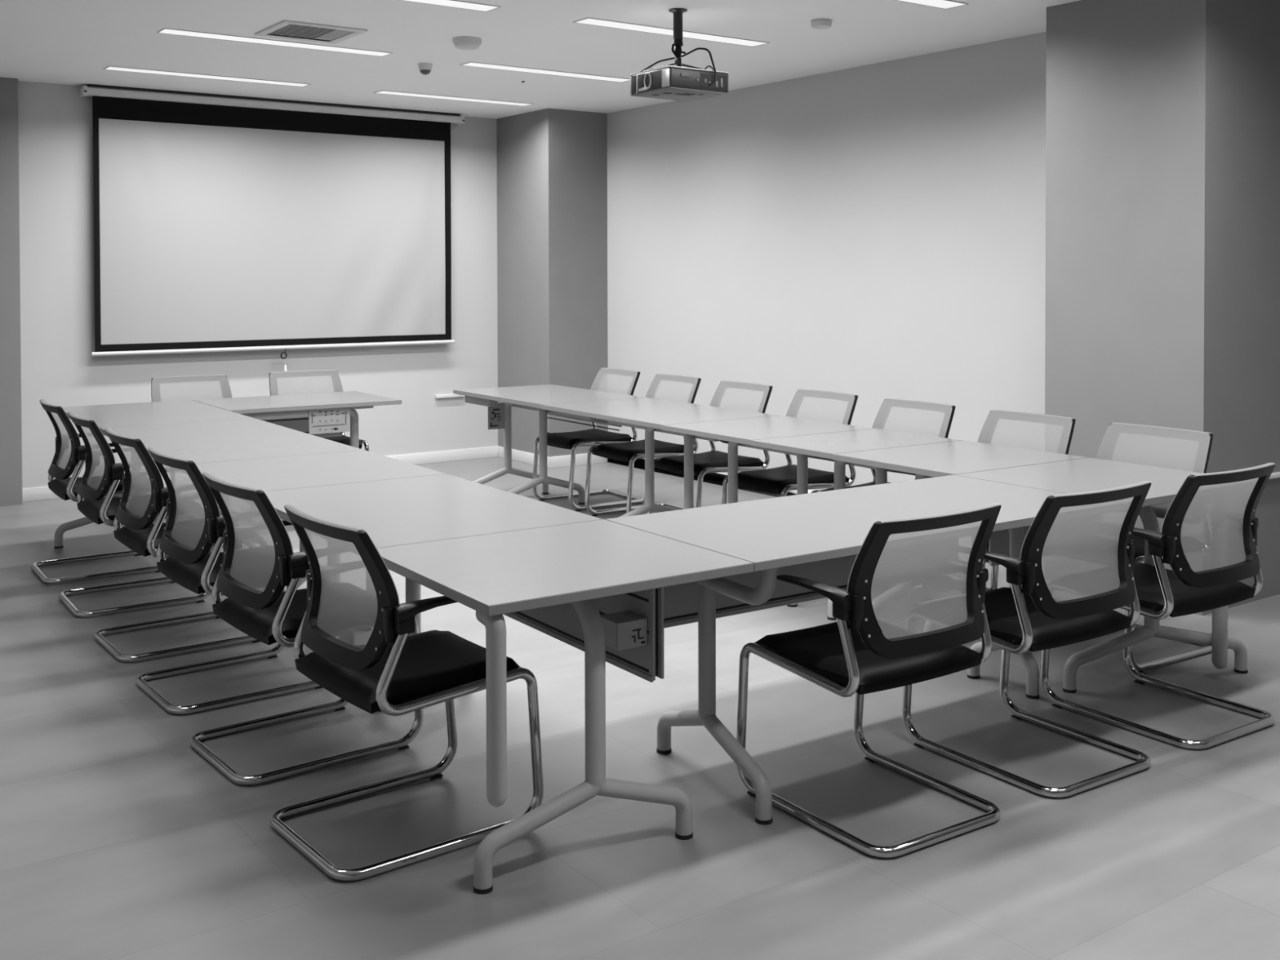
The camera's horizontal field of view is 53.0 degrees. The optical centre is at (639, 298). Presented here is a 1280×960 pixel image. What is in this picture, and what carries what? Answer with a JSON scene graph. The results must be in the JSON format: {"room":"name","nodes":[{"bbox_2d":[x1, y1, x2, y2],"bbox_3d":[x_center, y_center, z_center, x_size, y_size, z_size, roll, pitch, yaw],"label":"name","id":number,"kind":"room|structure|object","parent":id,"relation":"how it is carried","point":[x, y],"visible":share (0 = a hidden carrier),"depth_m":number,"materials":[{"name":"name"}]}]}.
{"room":"conference room","nodes":[
{"label":"conference room","id":0,"kind":"room"},
{"bbox_2d":[0,77,22,506],"bbox_3d":[-4.481,-0.040,8.198,0.943,2.794,0.102,-1,1,-36],"label":"column","id":1,"kind":"structure","parent":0,"point":[11,430],"depth_m":8.39,"materials":[{"name":"grey paint"}]},
{"bbox_2d":[17,80,497,488],"bbox_3d":[-3.542,-0.057,9.057,7.170,2.794,0.201,-1,1,-36],"label":"wall","id":2,"kind":"structure","parent":0,"point":[59,367],"depth_m":9.08,"materials":[{"name":"white paint"}]},
{"bbox_2d":[22,445,497,502],"bbox_3d":[-2.647,1.284,9.590,3.627,0.090,0.012,-1,1,-36],"label":"baseboard","id":3,"kind":"structure","parent":2,"relation":"attached to","point":[42,493],"depth_m":10.27,"materials":[{"name":"white paint"}]},
{"bbox_2d":[80,84,464,371],"bbox_3d":[-2.593,-0.460,9.502,2.864,2.007,0.111,-1,1,-36],"label":"projector screen","id":4,"kind":"object","parent":2,"relation":"attached to","point":[223,223],"visible":1,"depth_m":9.39,"materials":[{"name":"white fabric"}]},
{"bbox_2d":[435,393,464,398],"bbox_3d":[-1.533,0.781,10.370,0.255,0.027,0.030,-1,1,-36],"label":"cable trunking","id":5,"kind":"object","parent":2,"relation":"attached to","point":[452,395],"visible":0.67,"depth_m":10.34,"materials":[{"name":"white plastic"}]},
{"bbox_2d":[0,0,1079,119],"bbox_3d":[0.159,-1.428,4.212,8.170,0.100,12.552,-1,1,-36],"label":"ceiling","id":6,"kind":"structure","parent":0,"point":[55,42],"depth_m":7.19,"materials":[{"name":"paint"}]},
{"bbox_2d":[103,66,311,87],"bbox_3d":[-2.786,-1.442,8.344,1.292,0.004,0.142,-1,1,-36],"label":"recessed light","id":7,"kind":"object","parent":6,"relation":"in","point":[108,68],"visible":1,"depth_m":8.32,"materials":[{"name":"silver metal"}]},
{"bbox_2d":[156,27,392,57],"bbox_3d":[-2.001,-1.423,7.147,1.292,0.004,0.142,-1,1,-36],"label":"recessed light","id":8,"kind":"object","parent":6,"relation":"in","point":[167,31],"visible":1,"depth_m":7.11,"materials":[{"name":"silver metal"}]},
{"bbox_2d":[254,19,367,44],"bbox_3d":[-1.747,-1.415,6.819,0.450,0.010,0.450,-1,1,-36],"label":"ceiling vent","id":9,"kind":"object","parent":6,"relation":"in","point":[288,29],"visible":1,"depth_m":6.81,"materials":[{"name":"white plastic"}]},
{"bbox_2d":[270,24,352,40],"bbox_3d":[-1.739,-1.415,6.824,0.336,0.003,0.356,-1,1,-36],"label":"grille","id":10,"kind":"object","parent":9,"relation":"attached to","point":[301,32],"depth_m":6.85,"materials":[{"name":"grey metal"}]},
{"bbox_2d":[417,62,432,75],"bbox_3d":[-1.314,-1.406,7.862,0.088,0.066,0.088,-1,1,-34],"label":"sensor","id":11,"kind":"object","parent":6,"relation":"attached to","point":[424,68],"visible":1,"depth_m":7.83,"materials":[{"name":"white plastic"}]},
{"bbox_2d":[399,0,501,12],"bbox_3d":[-1.204,-1.403,5.898,1.212,0.004,0.142,-1,1,-36],"label":"recessed light","id":12,"kind":"object","parent":6,"relation":"in","point":[450,3],"visible":1,"depth_m":6.14,"materials":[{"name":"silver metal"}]},
{"bbox_2d":[373,90,533,106],"bbox_3d":[-1.340,-1.463,9.381,1.232,0.004,0.142,-1,1,-36],"label":"recessed light","id":13,"kind":"object","parent":6,"relation":"in","point":[388,92],"visible":1,"depth_m":9.37,"materials":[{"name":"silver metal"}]},
{"bbox_2d":[452,35,481,49],"bbox_3d":[-0.947,-1.399,7.042,0.160,0.053,0.160,-1,1,-34],"label":"smoke detector","id":14,"kind":"object","parent":6,"relation":"attached to","point":[464,42],"visible":1,"depth_m":6.99,"materials":[{"name":"white plastic"}]},
{"bbox_2d":[459,62,630,82],"bbox_3d":[-0.575,-1.444,8.195,1.212,0.004,0.142,-1,1,-36],"label":"recessed light","id":15,"kind":"object","parent":6,"relation":"in","point":[477,64],"visible":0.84,"depth_m":8.18,"materials":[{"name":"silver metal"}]},
{"bbox_2d":[573,17,673,35],"bbox_3d":[-0.045,-1.419,6.694,0.643,0.005,0.158,-1,1,-36],"label":"recessed light","id":16,"kind":"object","parent":6,"relation":"in","point":[650,29],"depth_m":6.69,"materials":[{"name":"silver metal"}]},
{"bbox_2d":[643,8,707,71],"bbox_3d":[0.183,-1.262,6.292,0.266,0.305,0.218,-1,1,-36],"label":"mount","id":17,"kind":"object","parent":6,"relation":"attached to","point":[677,13],"visible":0.91,"depth_m":6.27,"materials":[{"name":"black metal"}]},
{"bbox_2d":[630,47,728,101],"bbox_3d":[0.183,-1.124,6.356,0.375,0.234,0.404,-1,1,-36],"label":"projector","id":18,"kind":"object","parent":17,"relation":"hanging from","point":[669,82],"visible":1,"depth_m":6.25,"materials":[{"name":"black"}]},
{"bbox_2d":[631,76,636,93],"bbox_3d":[-0.029,-1.058,6.346,0.006,0.075,0.045,-1,1,-36],"label":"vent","id":19,"kind":"object","parent":18,"relation":"attached to","point":[633,79],"depth_m":6.34,"materials":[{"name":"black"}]},
{"bbox_2d":[637,76,644,89],"bbox_3d":[0.003,-1.059,6.302,0.006,0.060,0.050,-1,1,-36],"label":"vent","id":20,"kind":"object","parent":18,"relation":"attached to","point":[640,79],"depth_m":6.30,"materials":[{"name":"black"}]},
{"bbox_2d":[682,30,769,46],"bbox_3d":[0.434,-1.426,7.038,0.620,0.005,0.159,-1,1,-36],"label":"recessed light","id":21,"kind":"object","parent":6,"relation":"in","point":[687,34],"depth_m":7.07,"materials":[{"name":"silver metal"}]},
{"bbox_2d":[810,18,832,29],"bbox_3d":[0.926,-1.404,6.558,0.112,0.035,0.112,-1,1,-34],"label":"detector","id":22,"kind":"object","parent":6,"relation":"attached to","point":[817,24],"visible":1,"depth_m":6.52,"materials":[{"name":"white plastic"}]},
{"bbox_2d":[894,0,968,8],"bbox_3d":[1.036,-1.407,5.856,1.222,0.004,0.142,-1,1,-36],"label":"recessed light","id":23,"kind":"object","parent":6,"relation":"in","point":[943,4],"visible":1,"depth_m":6.14,"materials":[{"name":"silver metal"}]},
{"bbox_2d":[496,108,608,457],"bbox_3d":[-0.720,-0.088,10.458,0.550,2.794,0.812,-1,1,-36],"label":"column","id":24,"kind":"structure","parent":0,"point":[552,163],"depth_m":10.17,"materials":[{"name":"grey paint"}]},
{"bbox_2d":[0,457,1279,959],"bbox_3d":[0.166,1.465,4.262,8.170,0.100,12.552,-1,1,-36],"label":"floor","id":25,"kind":"structure","parent":0,"point":[119,840],"depth_m":3.59,"materials":[{"name":"stone"}]},
{"bbox_2d":[31,399,166,584],"bbox_3d":[-2.758,0.949,6.564,0.602,0.866,0.562,-1,1,-34],"label":"chair","id":26,"kind":"object","parent":25,"relation":"on","point":[69,455],"visible":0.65,"depth_m":6.39,"materials":[{"name":"black plastic"}]},
{"bbox_2d":[58,411,212,617],"bbox_3d":[-2.340,0.958,5.954,0.602,0.866,0.562,-1,1,-34],"label":"chair","id":27,"kind":"object","parent":25,"relation":"on","point":[101,472],"visible":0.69,"depth_m":5.78,"materials":[{"name":"black fabric"}]},
{"bbox_2d":[53,400,252,548],"bbox_3d":[-2.754,1.002,7.132,0.853,0.740,1.244,-1,1,-34],"label":"meeting table","id":28,"kind":"object","parent":25,"relation":"on","point":[109,415],"visible":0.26,"depth_m":7.10,"materials":[{"name":"laminate"}]},
{"bbox_2d":[93,427,259,662],"bbox_3d":[-1.893,0.969,5.301,0.602,0.866,0.562,-1,1,-36],"label":"chair","id":29,"kind":"object","parent":25,"relation":"on","point":[144,495],"visible":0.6,"depth_m":5.13,"materials":[{"name":"black fabric"}]},
{"bbox_2d":[151,374,232,523],"bbox_3d":[-2.714,0.925,7.934,0.562,0.866,0.602,-1,1,-34],"label":"chair","id":30,"kind":"object","parent":25,"relation":"on","point":[207,386],"visible":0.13,"depth_m":8.12,"materials":[{"name":"white fabric"}]},
{"bbox_2d":[135,446,322,715],"bbox_3d":[-1.486,0.978,4.706,0.602,0.866,0.562,-1,1,-37],"label":"chair","id":31,"kind":"object","parent":25,"relation":"on","point":[195,522],"visible":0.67,"depth_m":4.54,"materials":[{"name":"black fabric"}]},
{"bbox_2d":[99,417,362,588],"bbox_3d":[-1.947,1.020,6.003,0.779,0.740,1.529,-1,1,-34],"label":"meeting table","id":32,"kind":"object","parent":25,"relation":"on","point":[228,440],"visible":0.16,"depth_m":5.89,"materials":[{"name":"laminate"}]},
{"bbox_2d":[193,391,401,448],"bbox_3d":[-2.099,0.988,7.866,1.051,0.740,0.759,-1,1,-34],"label":"meeting table","id":33,"kind":"object","parent":25,"relation":"on","point":[322,415],"visible":0.48,"depth_m":7.68,"materials":[{"name":"laminate"}]},
{"bbox_2d":[189,471,423,785],"bbox_3d":[-1.074,0.988,4.096,0.602,0.866,0.562,-1,1,-38],"label":"chair","id":34,"kind":"object","parent":25,"relation":"on","point":[260,560],"visible":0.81,"depth_m":3.93,"materials":[{"name":"black fabric"}]},
{"bbox_2d":[269,369,368,451],"bbox_3d":[-2.101,0.916,8.348,0.562,0.866,0.602,-1,1,-34],"label":"chair","id":35,"kind":"object","parent":25,"relation":"on","point":[299,382],"visible":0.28,"depth_m":8.51,"materials":[{"name":"grey fabric"}]},
{"bbox_2d":[195,449,446,491],"bbox_3d":[-1.288,1.035,5.027,0.779,0.740,0.824,-1,1,-34],"label":"meeting table","id":36,"kind":"object","parent":25,"relation":"on","point":[283,473],"visible":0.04,"depth_m":5.00,"materials":[{"name":"laminate"}]},
{"bbox_2d":[270,504,543,881],"bbox_3d":[-0.647,0.997,3.498,0.602,0.866,0.562,-1,1,-38],"label":"chair","id":37,"kind":"object","parent":25,"relation":"on","point":[355,624],"visible":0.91,"depth_m":3.36,"materials":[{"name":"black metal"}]},
{"bbox_2d":[263,474,602,711],"bbox_3d":[-0.745,1.048,4.223,0.779,0.740,1.114,-1,1,-34],"label":"meeting table","id":38,"kind":"object","parent":25,"relation":"on","point":[397,512],"visible":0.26,"depth_m":4.16,"materials":[{"name":"laminate"}]},
{"bbox_2d":[453,384,644,504],"bbox_3d":[-0.593,0.978,8.255,0.755,0.740,1.199,-1,1,-34],"label":"meeting table","id":39,"kind":"object","parent":25,"relation":"on","point":[530,397],"visible":0.75,"depth_m":8.29,"materials":[{"name":"laminate"}]},
{"bbox_2d":[377,519,753,894],"bbox_3d":[-0.330,1.058,3.608,0.779,0.740,1.099,-1,1,-34],"label":"meeting table","id":40,"kind":"object","parent":25,"relation":"on","point":[596,588],"visible":0.98,"depth_m":3.30,"materials":[{"name":"laminate"}]},
{"bbox_2d":[532,367,644,511],"bbox_3d":[-0.333,0.910,8.484,0.602,0.866,0.562,-1,1,-34],"label":"chair","id":41,"kind":"object","parent":25,"relation":"on","point":[622,381],"visible":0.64,"depth_m":8.46,"materials":[{"name":"black fabric"}]},
{"bbox_2d":[584,373,701,515],"bbox_3d":[0.039,0.918,7.933,0.602,0.866,0.562,-1,1,-34],"label":"chair","id":42,"kind":"object","parent":25,"relation":"on","point":[682,388],"visible":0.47,"depth_m":7.95,"materials":[{"name":"fabric"}]},
{"bbox_2d":[540,397,777,517],"bbox_3d":[0.087,0.994,7.234,0.770,0.740,1.254,-1,1,-34],"label":"meeting table","id":43,"kind":"object","parent":25,"relation":"on","point":[648,414],"visible":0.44,"depth_m":7.17,"materials":[{"name":"laminate"}]},
{"bbox_2d":[646,380,772,514],"bbox_3d":[0.419,0.927,7.369,0.602,0.866,0.562,-1,1,-34],"label":"chair","id":44,"kind":"object","parent":25,"relation":"on","point":[743,396],"visible":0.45,"depth_m":7.34,"materials":[{"name":"white fabric"}]},
{"bbox_2d":[661,415,873,503],"bbox_3d":[0.635,1.007,6.409,0.783,0.740,0.724,-1,1,-34],"label":"meeting table","id":45,"kind":"object","parent":25,"relation":"on","point":[738,432],"visible":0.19,"depth_m":6.37,"materials":[{"name":"laminate"}]},
{"bbox_2d":[721,388,857,504],"bbox_3d":[0.808,0.936,6.793,0.602,0.866,0.562,-1,1,-34],"label":"chair","id":46,"kind":"object","parent":25,"relation":"on","point":[837,407],"visible":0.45,"depth_m":6.79,"materials":[{"name":"white fabric"}]},
{"bbox_2d":[604,475,1065,825],"bbox_3d":[0.751,1.047,4.117,1.581,0.740,0.734,-1,1,-34],"label":"meeting table","id":47,"kind":"object","parent":25,"relation":"on","point":[816,536],"visible":0.76,"depth_m":3.99,"materials":[{"name":"laminate"}]},
{"bbox_2d":[751,428,961,620],"bbox_3d":[0.990,1.015,5.878,0.791,0.740,0.552,-1,1,-34],"label":"meeting table","id":48,"kind":"object","parent":25,"relation":"on","point":[821,445],"visible":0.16,"depth_m":5.81,"materials":[{"name":"laminate"}]},
{"bbox_2d":[736,502,1001,857],"bbox_3d":[0.648,0.992,3.624,0.562,0.866,0.611,-1,1,-34],"label":"chair","id":49,"kind":"object","parent":25,"relation":"on","point":[915,593],"visible":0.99,"depth_m":3.44,"materials":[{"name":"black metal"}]},
{"bbox_2d":[810,398,955,493],"bbox_3d":[1.183,0.945,6.238,0.602,0.866,0.562,-1,1,-34],"label":"chair","id":50,"kind":"object","parent":25,"relation":"on","point":[911,416],"visible":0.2,"depth_m":6.37,"materials":[{"name":"white fabric"}]},
{"bbox_2d":[832,440,1088,591],"bbox_3d":[1.332,1.024,5.364,0.799,0.740,0.681,-1,1,-34],"label":"meeting table","id":51,"kind":"object","parent":25,"relation":"on","point":[955,457],"visible":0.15,"depth_m":5.30,"materials":[{"name":"laminate"}]},
{"bbox_2d":[977,409,1075,590],"bbox_3d":[1.567,0.954,5.668,0.602,0.866,0.562,-1,1,-34],"label":"chair","id":52,"kind":"object","parent":25,"relation":"on","point":[1019,429],"visible":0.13,"depth_m":5.78,"materials":[{"name":"grey fabric"}]},
{"bbox_2d":[902,480,1151,798],"bbox_3d":[1.208,0.984,3.999,0.562,0.866,0.611,-1,1,-34],"label":"chair","id":53,"kind":"object","parent":25,"relation":"on","point":[1074,567],"visible":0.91,"depth_m":3.81,"materials":[{"name":"black fabric"}]},
{"bbox_2d":[955,457,1248,693],"bbox_3d":[1.760,1.032,4.798,0.896,0.740,0.734,-1,1,-34],"label":"meeting table","id":54,"kind":"object","parent":25,"relation":"on","point":[1085,474],"visible":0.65,"depth_m":4.72,"materials":[{"name":"laminate"}]},
{"bbox_2d":[1096,422,1213,673],"bbox_3d":[1.929,0.963,5.131,0.602,0.866,0.562,-1,1,-34],"label":"chair","id":55,"kind":"object","parent":25,"relation":"on","point":[1180,449],"visible":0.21,"depth_m":5.21,"materials":[{"name":"grey fabric"}]},
{"bbox_2d":[1040,462,1275,749],"bbox_3d":[1.766,0.977,4.370,0.562,0.866,0.611,-1,1,-34],"label":"chair","id":56,"kind":"object","parent":25,"relation":"on","point":[1207,537],"visible":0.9,"depth_m":4.17,"materials":[{"name":"black fabric"}]},
{"bbox_2d":[607,31,1046,490],"bbox_3d":[1.024,-0.061,8.670,0.201,2.794,5.752,-1,1,-36],"label":"wall","id":57,"kind":"structure","parent":0,"point":[875,233],"depth_m":8.10,"materials":[{"name":"white paint"}]},
{"bbox_2d":[497,445,813,497],"bbox_3d":[0.614,1.294,8.617,0.562,0.090,5.370,-1,1,-36],"label":"baseboard","id":58,"kind":"structure","parent":57,"relation":"attached to","point":[716,478],"depth_m":10.03,"materials":[{"name":"white paint"}]},
{"bbox_2d":[1044,0,1279,615],"bbox_3d":[2.688,-0.023,6.272,1.154,2.794,0.825,-1,1,-36],"label":"column","id":59,"kind":"structure","parent":0,"point":[1162,300],"depth_m":5.85,"materials":[{"name":"grey paint"}]},
{"bbox_2d":[1269,471,1279,479],"bbox_3d":[3.001,0.814,5.984,1.000,0.020,0.031,-1,1,-36],"label":"trim","id":60,"kind":"structure","parent":59,"relation":"attached to","point":[1273,475],"depth_m":5.92,"materials":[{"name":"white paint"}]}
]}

